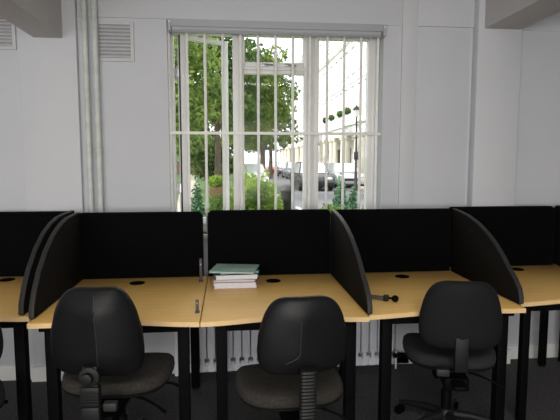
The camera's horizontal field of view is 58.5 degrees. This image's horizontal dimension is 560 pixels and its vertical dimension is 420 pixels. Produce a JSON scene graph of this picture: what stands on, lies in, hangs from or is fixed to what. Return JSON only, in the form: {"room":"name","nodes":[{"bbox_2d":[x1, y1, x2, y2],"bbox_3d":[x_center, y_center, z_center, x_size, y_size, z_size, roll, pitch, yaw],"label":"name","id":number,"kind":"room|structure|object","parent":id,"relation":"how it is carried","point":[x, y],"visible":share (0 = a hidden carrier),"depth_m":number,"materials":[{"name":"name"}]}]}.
{"room":"open-plan office","nodes":[
{"label":"open-plan office","id":0,"kind":"room"},
{"bbox_2d":[0,17,559,365],"bbox_3d":[-0.120,-0.296,3.595,8.500,2.850,0.300,-1,6,-6],"label":"wall","id":1,"kind":"structure","parent":0,"point":[134,96],"depth_m":3.37,"materials":[{"name":"paint"}]},
{"bbox_2d":[0,16,16,49],"bbox_3d":[-1.826,-1.144,3.177,0.278,0.240,0.014,-1,6,-6],"label":"air vent","id":2,"kind":"object","parent":1,"relation":"in","point":[7,29],"visible":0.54,"depth_m":3.19,"materials":[{"name":"metal"}]},
{"bbox_2d":[0,364,33,380],"bbox_3d":[-2.999,1.117,3.275,2.680,0.100,0.020,-1,6,-6],"label":"baseboard","id":3,"kind":"structure","parent":1,"relation":"attached to","point":[7,372],"depth_m":3.38,"materials":[{"name":"paint"}]},
{"bbox_2d":[0,0,62,37],"bbox_3d":[-1.120,-1.051,-0.312,0.180,0.588,7.015,-1,6,-6],"label":"beam","id":4,"kind":"structure","parent":1,"relation":"attached to","point":[37,18],"depth_m":2.87,"materials":[{"name":"paint"}]},
{"bbox_2d":[31,366,63,381],"bbox_3d":[-1.481,1.106,3.391,0.383,0.100,0.020,-1,6,-6],"label":"baseboard","id":5,"kind":"structure","parent":1,"relation":"attached to","point":[38,373],"depth_m":3.37,"materials":[{"name":"paint"}]},
{"bbox_2d":[17,0,83,366],"bbox_3d":[-1.487,-0.266,3.290,0.358,2.850,0.050,-1,6,-6],"label":"wall","id":6,"kind":"structure","parent":1,"relation":"attached to","point":[48,67],"depth_m":3.24,"materials":[{"name":"paint"}]},
{"bbox_2d":[80,0,93,212],"bbox_3d":[-1.250,-0.267,3.296,0.041,2.850,0.064,-1,6,-6],"label":"pipe","id":7,"kind":"object","parent":1,"relation":"attached to","point":[83,7],"visible":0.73,"depth_m":3.23,"materials":[{"name":"metal"}]},
{"bbox_2d":[90,0,103,211],"bbox_3d":[-1.188,-0.267,3.302,0.043,2.850,0.066,-1,6,-6],"label":"pipe","id":8,"kind":"object","parent":1,"relation":"attached to","point":[93,7],"visible":0.68,"depth_m":3.24,"materials":[{"name":"metal"}]},
{"bbox_2d":[97,21,134,61],"bbox_3d":[-1.077,-1.099,3.259,0.244,0.255,0.014,-1,6,-6],"label":"air vent","id":9,"kind":"object","parent":1,"relation":"in","point":[115,38],"visible":0.89,"depth_m":3.26,"materials":[{"name":"paint"}]},
{"bbox_2d":[174,332,177,375],"bbox_3d":[-0.717,0.833,3.452,0.028,0.632,0.049,-1,6,-6],"label":"drain pipe","id":10,"kind":"object","parent":1,"relation":"attached to","point":[175,333],"visible":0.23,"depth_m":3.44,"materials":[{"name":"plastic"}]},
{"bbox_2d":[170,32,376,238],"bbox_3d":[-0.033,-0.550,3.603,1.491,1.455,0.388,-1,6,-6],"label":"window","id":11,"kind":"structure","parent":1,"relation":"in","point":[248,68],"depth_m":3.53,"materials":[{"name":"paint"}]},
{"bbox_2d":[167,18,385,38],"bbox_3d":[-0.011,-1.216,3.357,1.465,0.079,0.084,-1,6,-6],"label":"roller blind","id":12,"kind":"object","parent":11,"relation":"attached to","point":[174,25],"visible":1,"depth_m":3.33,"materials":[{"name":"white fabric"}]},
{"bbox_2d":[167,22,380,232],"bbox_3d":[-0.022,-0.550,3.477,1.476,1.420,0.024,-1,6,-6],"label":"bars","id":13,"kind":"object","parent":1,"relation":"in","point":[188,132],"visible":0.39,"depth_m":3.47,"materials":[{"name":"white paint"}]},
{"bbox_2d":[172,350,411,373],"bbox_3d":[0.029,1.087,3.586,2.662,0.100,0.020,-1,6,-6],"label":"baseboard","id":14,"kind":"structure","parent":1,"relation":"attached to","point":[393,351],"depth_m":3.64,"materials":[{"name":"paint"}]},
{"bbox_2d":[76,0,559,31],"bbox_3d":[1.407,-1.490,3.483,5.460,0.450,0.024,-1,6,-6],"label":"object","id":15,"kind":"structure","parent":1,"relation":"attached to","point":[431,13],"depth_m":3.36,"materials":[{"name":"paint"}]},
{"bbox_2d":[394,0,417,362],"bbox_3d":[0.894,-0.291,3.545,0.108,2.850,0.028,-1,6,-6],"label":"trim","id":16,"kind":"structure","parent":1,"relation":"attached to","point":[410,7],"depth_m":3.49,"materials":[{"name":"paint"}]},
{"bbox_2d":[410,28,469,332],"bbox_3d":[1.138,-0.118,3.589,0.382,2.298,0.014,-1,6,-6],"label":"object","id":17,"kind":"structure","parent":1,"relation":"attached to","point":[442,74],"depth_m":3.53,"materials":[{"name":"paint"}]},
{"bbox_2d":[467,0,521,346],"bbox_3d":[1.513,-0.294,3.577,0.315,2.850,0.090,-1,6,-6],"label":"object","id":18,"kind":"structure","parent":1,"relation":"attached to","point":[496,53],"depth_m":3.50,"materials":[{"name":"paint"}]},
{"bbox_2d":[507,350,510,363],"bbox_3d":[1.518,1.080,3.658,0.345,0.100,0.020,-1,6,-6],"label":"baseboard","id":19,"kind":"object","parent":1,"relation":"attached to","point":[508,351],"visible":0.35,"depth_m":3.67,"materials":[{"name":"paint"}]},
{"bbox_2d":[485,0,559,29],"bbox_3d":[1.890,-1.140,-0.029,0.263,0.465,6.975,-1,6,-6],"label":"beam","id":20,"kind":"structure","parent":1,"relation":"attached to","point":[499,14],"depth_m":3.16,"materials":[{"name":"paint"}]},
{"bbox_2d":[507,343,558,358],"bbox_3d":[2.903,1.058,3.880,2.455,0.100,0.020,-1,6,-6],"label":"baseboard","id":21,"kind":"structure","parent":1,"relation":"attached to","point":[552,349],"depth_m":3.77,"materials":[{"name":"paint"}]},
{"bbox_2d":[533,319,539,330],"bbox_3d":[1.945,0.866,3.764,0.080,0.085,0.014,-1,6,-6],"label":"wall socket","id":22,"kind":"object","parent":1,"relation":"attached to","point":[536,321],"visible":0.52,"depth_m":3.76,"materials":[{"name":"white plastic"}]},
{"bbox_2d":[0,357,559,419],"bbox_3d":[0.249,1.545,0.177,8.800,0.150,7.500,-1,6,-6],"label":"floor","id":23,"kind":"structure","parent":0,"point":[408,381],"depth_m":3.15,"materials":[{"name":"carpet"}]},
{"bbox_2d":[0,326,7,408],"bbox_3d":[-1.474,0.803,2.201,0.641,0.934,0.602,1,6,14],"label":"office chair","id":24,"kind":"object","parent":23,"relation":"on","point":[2,389],"visible":1,"depth_m":2.24,"materials":[{"name":"black plastic"}]},
{"bbox_2d":[0,276,32,419],"bbox_3d":[-1.660,0.837,2.849,0.822,0.741,0.910,-1,6,-6],"label":"desk","id":25,"kind":"object","parent":23,"relation":"on","point":[10,286],"visible":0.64,"depth_m":2.51,"materials":[{"name":"brown wood"}]},
{"bbox_2d":[0,211,66,276],"bbox_3d":[-1.719,0.261,3.199,0.760,0.498,0.106,-1,6,-6],"label":"screen","id":26,"kind":"object","parent":25,"relation":"on","point":[19,231],"visible":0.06,"depth_m":3.21,"materials":[{"name":"black fabric"}]},
{"bbox_2d":[18,210,73,314],"bbox_3d":[-1.291,0.258,2.815,0.024,0.430,0.870,-1,6,-6],"label":"divider","id":27,"kind":"object","parent":25,"relation":"on","point":[25,293],"visible":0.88,"depth_m":2.55,"materials":[{"name":"grey fabric"}]},
{"bbox_2d":[51,287,178,419],"bbox_3d":[-0.745,0.767,2.356,0.623,0.975,0.666,-3,7,-31],"label":"office chair","id":28,"kind":"object","parent":23,"relation":"on","point":[97,338],"visible":0.99,"depth_m":2.02,"materials":[{"name":"black plastic"}]},
{"bbox_2d":[27,276,207,419],"bbox_3d":[-0.816,0.842,2.793,0.789,0.741,0.956,-1,6,-6],"label":"desk","id":29,"kind":"object","parent":23,"relation":"on","point":[162,304],"visible":0.68,"depth_m":2.51,"materials":[{"name":"brown wood"}]},
{"bbox_2d":[29,212,82,318],"bbox_3d":[-1.210,0.266,2.731,0.024,0.430,0.815,-1,6,-6],"label":"divider","id":30,"kind":"object","parent":29,"relation":"on","point":[59,269],"visible":1,"depth_m":2.70,"materials":[{"name":"grey fabric"}]},
{"bbox_2d":[80,211,203,278],"bbox_3d":[-0.878,0.264,3.160,0.780,0.500,0.106,-1,6,-6],"label":"screen","id":31,"kind":"object","parent":29,"relation":"on","point":[114,244],"visible":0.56,"depth_m":3.17,"materials":[{"name":"black fabric"}]},
{"bbox_2d":[195,299,199,312],"bbox_3d":[-0.410,0.475,2.474,0.023,0.064,0.036,-1,6,-6],"label":"post","id":32,"kind":"object","parent":29,"relation":"on","point":[197,300],"visible":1,"depth_m":2.47,"materials":[{"name":"silver metal"}]},
{"bbox_2d":[199,258,202,281],"bbox_3d":[-0.492,0.372,3.107,0.026,0.145,0.036,-1,6,-6],"label":"post","id":33,"kind":"object","parent":29,"relation":"on","point":[200,259],"visible":1,"depth_m":3.10,"materials":[{"name":"grey metal"}]},
{"bbox_2d":[200,273,369,419],"bbox_3d":[-0.019,0.834,2.872,0.804,0.741,0.962,-1,6,-6],"label":"desk","id":34,"kind":"object","parent":23,"relation":"on","point":[241,309],"visible":0.77,"depth_m":2.54,"materials":[{"name":"brown wood"}]},
{"bbox_2d":[213,279,257,288],"bbox_3d":[-0.273,0.433,3.044,0.262,0.035,0.225,-1,6,-6],"label":"document folder","id":35,"kind":"object","parent":34,"relation":"on","point":[238,285],"visible":0.42,"depth_m":2.94,"materials":[{"name":"white paper"}]},
{"bbox_2d":[212,276,255,282],"bbox_3d":[-0.277,0.407,3.045,0.255,0.015,0.225,0,6,-4],"label":"document folder","id":36,"kind":"object","parent":35,"relation":"on","point":[213,279],"visible":0.41,"depth_m":2.94,"materials":[{"name":"white paper"}]},
{"bbox_2d":[214,273,258,280],"bbox_3d":[-0.269,0.385,3.046,0.258,0.029,0.230,-1,6,-9],"label":"document folder","id":37,"kind":"object","parent":36,"relation":"on","point":[218,277],"visible":0.47,"depth_m":2.94,"materials":[{"name":"white paper"}]},
{"bbox_2d":[219,269,259,274],"bbox_3d":[-0.263,0.363,3.065,0.240,0.009,0.215,-1,6,-14],"label":"document folder","id":38,"kind":"object","parent":37,"relation":"on","point":[257,270],"visible":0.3,"depth_m":2.95,"materials":[{"name":"white paper"}]},
{"bbox_2d":[209,264,258,273],"bbox_3d":[-0.275,0.356,3.041,0.270,0.008,0.232,0,6,5],"label":"document folder","id":39,"kind":"object","parent":38,"relation":"on","point":[218,268],"visible":1,"depth_m":3.02,"materials":[{"name":"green paper"}]},
{"bbox_2d":[207,209,330,275],"bbox_3d":[-0.064,0.253,3.243,0.806,0.507,0.106,-1,6,-6],"label":"screen","id":40,"kind":"object","parent":34,"relation":"on","point":[283,241],"visible":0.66,"depth_m":3.26,"materials":[{"name":"black fabric"}]},
{"bbox_2d":[235,295,348,419],"bbox_3d":[0.023,0.784,2.291,0.606,0.953,0.658,2,6,15],"label":"office chair","id":41,"kind":"object","parent":23,"relation":"on","point":[301,340],"visible":1,"depth_m":1.97,"materials":[{"name":"black plastic"}]},
{"bbox_2d":[189,281,407,371],"bbox_3d":[0.156,0.799,3.478,1.554,0.693,0.114,-1,6,-6],"label":"radiator","id":42,"kind":"object","parent":23,"relation":"on","point":[367,333],"visible":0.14,"depth_m":3.40,"materials":[{"name":"metal"}]},
{"bbox_2d":[335,271,525,419],"bbox_3d":[0.797,0.825,2.969,0.826,0.741,0.934,-1,6,-6],"label":"desk","id":43,"kind":"object","parent":23,"relation":"on","point":[411,287],"visible":0.54,"depth_m":2.62,"materials":[{"name":"brown wood"}]},
{"bbox_2d":[330,210,372,314],"bbox_3d":[0.389,0.255,2.847,0.024,0.430,0.910,-1,6,-6],"label":"divider","id":44,"kind":"object","parent":43,"relation":"on","point":[346,265],"visible":1,"depth_m":2.82,"materials":[{"name":"grey fabric"}]},
{"bbox_2d":[371,294,398,301],"bbox_3d":[0.522,0.466,2.698,0.236,0.037,0.037,3,6,27],"label":"clamp arm","id":45,"kind":"object","parent":43,"relation":"on","point":[384,297],"visible":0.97,"depth_m":2.67,"materials":[{"name":"grey paint"}]},
{"bbox_2d":[336,208,451,272],"bbox_3d":[0.757,0.246,3.328,0.812,0.504,0.106,-1,6,-6],"label":"screen","id":46,"kind":"object","parent":43,"relation":"on","point":[387,240],"visible":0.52,"depth_m":3.35,"materials":[{"name":"black fabric"}]},
{"bbox_2d":[451,208,523,303],"bbox_3d":[1.210,0.242,2.976,0.024,0.430,0.820,-1,6,-6],"label":"divider","id":47,"kind":"object","parent":43,"relation":"on","point":[476,255],"visible":0.99,"depth_m":2.99,"materials":[{"name":"grey fabric"}]},
{"bbox_2d":[394,280,503,419],"bbox_3d":[0.923,0.763,2.674,0.583,0.921,0.654,1,6,8],"label":"office chair","id":48,"kind":"object","parent":23,"relation":"on","point":[460,325],"visible":1,"depth_m":2.38,"materials":[{"name":"black plastic"}]},
{"bbox_2d":[450,265,559,419],"bbox_3d":[1.626,0.805,3.169,0.795,0.741,0.904,-1,6,-6],"label":"desk","id":49,"kind":"object","parent":23,"relation":"on","point":[540,284],"visible":0.61,"depth_m":2.83,"materials":[{"name":"brown wood"}]},
{"bbox_2d":[448,206,553,266],"bbox_3d":[1.564,0.227,3.520,0.797,0.504,0.106,-1,6,-6],"label":"screen","id":50,"kind":"object","parent":49,"relation":"on","point":[524,234],"visible":0.48,"depth_m":3.55,"materials":[{"name":"black fabric"}]},
{"bbox_2d":[555,264,559,361],"bbox_3d":[2.434,0.795,3.279,0.805,0.741,0.900,-1,6,-6],"label":"desk","id":51,"kind":"object","parent":23,"relation":"on","point":[555,264],"visible":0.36,"depth_m":3.67,"materials":[{"name":"brown wood"}]},
{"bbox_2d":[552,205,559,263],"bbox_3d":[2.357,0.217,3.627,0.787,0.504,0.106,-1,6,-6],"label":"screen","id":52,"kind":"object","parent":51,"relation":"on","point":[556,208],"visible":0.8,"depth_m":3.60,"materials":[{"name":"black fabric"}]},
{"bbox_2d":[556,206,559,265],"bbox_3d":[2.033,0.226,3.138,0.024,0.430,0.875,-1,6,-6],"label":"divider","id":53,"kind":"object","parent":51,"relation":"on","point":[558,238],"visible":1,"depth_m":3.55,"materials":[{"name":"grey fabric"}]},
{"label":"outside","id":54,"kind":"structure","parent":0,"visible":0},
{"bbox_2d":[177,175,197,211],"bbox_3d":[-5.976,-1.836,34.076,1.396,0.032,41.193,-1,6,-10],"label":"garden path","id":55,"kind":"structure","parent":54,"point":[192,179],"depth_m":24.33,"materials":[{"name":"beige stone"}]},
{"bbox_2d":[176,134,214,172],"bbox_3d":[-8.910,-6.002,51.042,7.350,5.042,3.200,-1,6,-6],"label":"shrub","id":56,"kind":"object","parent":55,"relation":"on","point":[198,134],"visible":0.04,"depth_m":51.28,"materials":[{"name":"green plant"}]},
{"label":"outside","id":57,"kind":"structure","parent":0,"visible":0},
{"bbox_2d":[177,174,264,215],"bbox_3d":[-5.827,-3.915,56.463,80.000,0.180,106.250,-1,6,-6],"label":"ground","id":58,"kind":"structure","parent":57,"point":[202,182],"depth_m":28.64,"materials":[{"name":"green plant"}]},
{"bbox_2d":[175,112,211,150],"bbox_3d":[-10.325,-7.844,42.220,10.135,10.423,6.347,0,6,-3],"label":"tree","id":59,"kind":"object","parent":58,"relation":"on","point":[194,129],"visible":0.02,"depth_m":42.51,"materials":[{"name":"green plant"}]},
{"bbox_2d":[191,177,205,216],"bbox_3d":[-1.479,0.029,8.933,0.496,1.240,0.478,1,6,13],"label":"conifer","id":60,"kind":"object","parent":58,"relation":"on","point":[198,206],"visible":0.27,"depth_m":8.88,"materials":[{"name":"green plant"}]},
{"bbox_2d":[174,36,230,158],"bbox_3d":[-5.049,-3.689,18.452,6.623,6.771,4.181,1,6,14],"label":"tree","id":61,"kind":"object","parent":58,"relation":"on","point":[195,55],"visible":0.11,"depth_m":17.98,"materials":[{"name":"green plant"}]},
{"bbox_2d":[177,161,232,174],"bbox_3d":[-12.072,-4.725,56.015,15.500,1.520,0.300,-1,6,-6],"label":"wall","id":62,"kind":"structure","parent":58,"relation":"on","point":[178,164],"depth_m":56.00,"materials":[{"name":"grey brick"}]},
{"bbox_2d":[190,135,233,179],"bbox_3d":[-5.583,-4.035,39.648,5.128,3.834,3.033,-1,6,-6],"label":"shrub","id":63,"kind":"object","parent":58,"relation":"on","point":[194,156],"visible":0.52,"depth_m":39.09,"materials":[{"name":"green plant"}]},
{"bbox_2d":[208,175,222,204],"bbox_3d":[-1.199,-0.059,9.566,0.367,1.259,0.362,-1,6,-6],"label":"planter","id":64,"kind":"object","parent":58,"relation":"on","point":[215,183],"visible":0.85,"depth_m":9.41,"materials":[{"name":"brown wood"}]},
{"bbox_2d":[209,186,222,204],"bbox_3d":[-1.202,0.060,9.578,0.280,1.020,0.260,-1,6,-6],"label":"tub","id":65,"kind":"object","parent":64,"relation":"in","point":[213,190],"depth_m":9.41,"materials":[{"name":"brown wood"}]},
{"bbox_2d":[194,112,244,153],"bbox_3d":[-7.411,-9.049,59.338,14.037,9.497,6.895,-1,6,-6],"label":"tree","id":66,"kind":"object","parent":58,"relation":"on","point":[208,124],"visible":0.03,"depth_m":58.16,"materials":[{"name":"green plant"}]},
{"bbox_2d":[208,192,233,211],"bbox_3d":[-0.977,0.182,8.652,0.640,0.959,0.739,-1,6,-6],"label":"shrub","id":67,"kind":"object","parent":58,"relation":"on","point":[215,205],"visible":0.27,"depth_m":8.54,"materials":[{"name":"green plant"}]},
{"bbox_2d":[175,36,268,175],"bbox_3d":[-3.494,-5.937,26.724,5.876,9.637,5.504,0,6,0],"label":"tree","id":68,"kind":"object","parent":58,"relation":"on","point":[248,90],"visible":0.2,"depth_m":26.25,"materials":[{"name":"green plant"}]},
{"bbox_2d":[231,163,283,209],"bbox_3d":[-0.396,-0.166,9.294,1.051,1.525,1.018,-1,6,-6],"label":"shrub","id":69,"kind":"object","parent":58,"relation":"on","point":[267,194],"visible":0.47,"depth_m":9.15,"materials":[{"name":"green plant"}]},
{"bbox_2d":[280,184,294,208],"bbox_3d":[0.149,-0.003,10.116,0.310,1.040,0.310,-1,6,-6],"label":"litter bin","id":70,"kind":"object","parent":58,"relation":"on","point":[285,190],"visible":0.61,"depth_m":9.97,"materials":[{"name":"black metal"}]},
{"bbox_2d":[278,41,365,172],"bbox_3d":[7.551,-11.026,50.208,10.120,15.150,56.000,-1,6,-6],"label":"house","id":71,"kind":"structure","parent":58,"relation":"on","point":[352,70],"depth_m":42.90,"materials":[{"name":"white paint"}]},
{"bbox_2d":[328,114,334,128],"bbox_3d":[4.050,-6.902,39.336,0.599,1.254,0.611,-1,6,-6],"label":"topiary","id":72,"kind":"object","parent":71,"relation":"on","point":[331,117],"visible":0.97,"depth_m":39.21,"materials":[{"name":"green plant"}]},
{"bbox_2d":[336,111,341,125],"bbox_3d":[4.357,-6.612,36.366,0.599,1.254,0.611,-1,6,-6],"label":"topiary","id":73,"kind":"object","parent":71,"relation":"on","point":[339,113],"visible":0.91,"depth_m":36.23,"materials":[{"name":"green plant"}]},
{"bbox_2d":[345,107,351,123],"bbox_3d":[4.593,-6.390,34.089,0.599,1.254,0.611,-1,6,-6],"label":"topiary","id":74,"kind":"object","parent":71,"relation":"on","point":[347,110],"visible":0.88,"depth_m":33.95,"materials":[{"name":"green plant"}]},
{"bbox_2d":[319,203,340,212],"bbox_3d":[0.826,0.325,7.564,0.550,0.885,0.632,2,6,16],"label":"shrub","id":75,"kind":"object","parent":58,"relation":"on","point":[329,206],"visible":0.05,"depth_m":7.60,"materials":[{"name":"green plant"}]},
{"bbox_2d":[332,173,349,209],"bbox_3d":[1.055,0.008,8.810,0.531,1.333,0.572,-1,6,-6],"label":"conifer","id":76,"kind":"object","parent":58,"relation":"on","point":[338,199],"visible":0.1,"depth_m":8.74,"materials":[{"name":"green plant"}]},
{"bbox_2d":[348,186,357,208],"bbox_3d":[1.325,0.093,9.129,0.456,1.058,0.461,-1,6,-6],"label":"conifer","id":77,"kind":"object","parent":58,"relation":"on","point":[353,205],"visible":0.1,"depth_m":9.07,"materials":[{"name":"green plant"}]},
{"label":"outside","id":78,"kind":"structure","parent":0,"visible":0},
{"bbox_2d":[262,173,363,208],"bbox_3d":[-2.073,-4.528,61.715,5.450,0.020,96.500,-1,6,-6],"label":"street","id":79,"kind":"structure","parent":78,"point":[298,195],"depth_m":22.32,"materials":[{"name":"grey asphalt"}]},
{"bbox_2d":[233,164,268,185],"bbox_3d":[-1.619,-1.817,26.899,1.740,1.350,4.155,-1,6,-6],"label":"car","id":80,"kind":"object","parent":79,"relation":"on","point":[250,168],"visible":0.25,"depth_m":26.11,"materials":[{"name":"paint"}]},
{"bbox_2d":[210,38,302,168],"bbox_3d":[-1.591,-5.719,29.592,5.230,8.647,4.494,-4,7,-32],"label":"tree","id":81,"kind":"object","parent":79,"relation":"on","point":[267,91],"visible":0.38,"depth_m":29.30,"materials":[{"name":"green plant"}]},
{"bbox_2d":[231,75,300,178],"bbox_3d":[-1.283,-7.575,41.756,5.776,9.977,5.354,-1,6,-6],"label":"tree","id":82,"kind":"object","parent":79,"relation":"on","point":[285,81],"visible":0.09,"depth_m":41.50,"materials":[{"name":"green plant"}]},
{"bbox_2d":[266,162,273,172],"bbox_3d":[-0.616,-4.841,57.515,1.740,1.420,4.155,-1,6,-6],"label":"car","id":83,"kind":"object","parent":79,"relation":"on","point":[267,166],"visible":0.14,"depth_m":56.98,"materials":[{"name":"paint"}]},
{"bbox_2d":[277,161,290,175],"bbox_3d":[0.451,-4.134,50.119,1.740,1.450,4.155,-1,6,-6],"label":"car","id":84,"kind":"object","parent":79,"relation":"on","point":[280,164],"visible":0.28,"depth_m":49.11,"materials":[{"name":"paint"}]},
{"bbox_2d":[282,162,294,178],"bbox_3d":[1.209,-3.404,42.794,1.740,1.420,4.155,-1,6,-6],"label":"car","id":85,"kind":"object","parent":79,"relation":"on","point":[286,169],"visible":0.44,"depth_m":41.98,"materials":[{"name":"paint"}]},
{"bbox_2d":[290,162,334,190],"bbox_3d":[1.646,-1.806,26.430,1.740,1.420,4.155,-1,6,-6],"label":"car","id":86,"kind":"object","parent":79,"relation":"on","point":[298,167],"visible":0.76,"depth_m":25.19,"materials":[{"name":"paint"}]},
{"bbox_2d":[328,163,363,187],"bbox_3d":[3.746,-2.076,29.449,1.740,1.370,4.155,-1,6,-6],"label":"car","id":87,"kind":"object","parent":79,"relation":"on","point":[334,169],"visible":0.49,"depth_m":28.37,"materials":[{"name":"paint"}]},
{"bbox_2d":[345,178,357,180],"bbox_3d":[3.957,-1.663,27.431,0.840,0.140,0.035,-1,6,-6],"label":"grille","id":88,"kind":"object","parent":87,"relation":"attached to","point":[346,179],"depth_m":27.40,"materials":[{"name":"black metal"}]},
{"bbox_2d":[353,104,358,190],"bbox_3d":[3.796,-3.098,24.938,0.440,4.280,0.392,4,7,35],"label":"street lamp","id":89,"kind":"object","parent":79,"relation":"on","point":[356,108],"visible":0.93,"depth_m":24.90,"materials":[{"name":"black metal"}]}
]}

